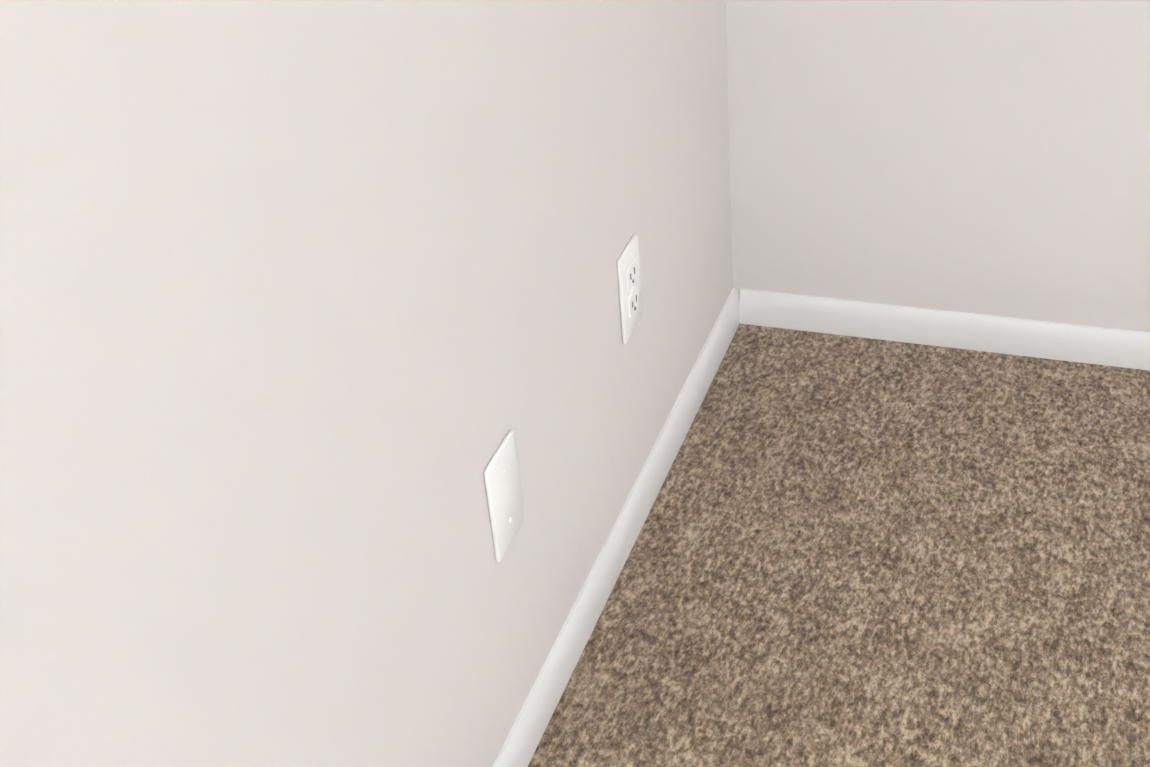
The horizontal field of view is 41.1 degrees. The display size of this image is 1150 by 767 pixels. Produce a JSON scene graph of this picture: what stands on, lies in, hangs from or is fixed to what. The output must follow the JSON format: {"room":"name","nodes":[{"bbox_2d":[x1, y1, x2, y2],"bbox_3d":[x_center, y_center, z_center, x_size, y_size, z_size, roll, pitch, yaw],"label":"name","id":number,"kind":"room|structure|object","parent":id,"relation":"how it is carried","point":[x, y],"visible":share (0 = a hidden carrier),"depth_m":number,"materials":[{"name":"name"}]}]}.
{"room":"empty carpeted room","nodes":[
{"label":"empty carpeted room","id":0,"kind":"room"},
{"bbox_2d":[0,0,732,766],"bbox_3d":[-0.685,0.131,0.020,0.180,2.440,4.910,8,36,19],"label":"wall","id":1,"kind":"structure","parent":0,"point":[310,316],"depth_m":1.16,"materials":[{"name":"white paint"}]},
{"bbox_2d":[484,430,524,561],"bbox_3d":[-0.070,0.114,1.542,0.007,0.117,0.072,8,36,19],"label":"wall plate","id":2,"kind":"object","parent":1,"relation":"attached to","point":[503,490],"visible":1,"depth_m":1.53,"materials":[{"name":"white plastic"}]},
{"bbox_2d":[492,288,747,766],"bbox_3d":[-0.499,1.127,0.655,0.013,0.056,4.550,8,36,19],"label":"baseboard","id":3,"kind":"structure","parent":1,"relation":"attached to","point":[518,749],"depth_m":1.92,"materials":[{"name":"white wood"}]},
{"bbox_2d":[617,233,642,343],"bbox_3d":[0.068,-0.115,1.860,0.007,0.117,0.072,8,36,19],"label":"duplex electrical outlet","id":4,"kind":"object","parent":1,"relation":"attached to","point":[629,284],"visible":1,"depth_m":1.85,"materials":[{"name":"white plastic"}]},
{"bbox_2d":[528,324,1149,766],"bbox_3d":[1.181,1.397,0.121,3.940,0.060,4.910,8,36,19],"label":"floor","id":5,"kind":"structure","parent":0,"point":[856,552],"depth_m":1.89,"materials":[{"name":"carpet"}]},
{"bbox_2d":[726,0,1149,331],"bbox_3d":[1.866,-0.937,1.235,3.580,2.440,0.180,8,36,19],"label":"wall","id":6,"kind":"structure","parent":0,"point":[988,157],"depth_m":2.15,"materials":[{"name":"white paint"}]},
{"bbox_2d":[748,289,1149,370],"bbox_3d":[1.943,0.102,1.823,3.550,0.056,0.013,8,36,19],"label":"baseboard","id":7,"kind":"structure","parent":6,"relation":"attached to","point":[1046,340],"depth_m":2.28,"materials":[{"name":"white wood"}]}
]}

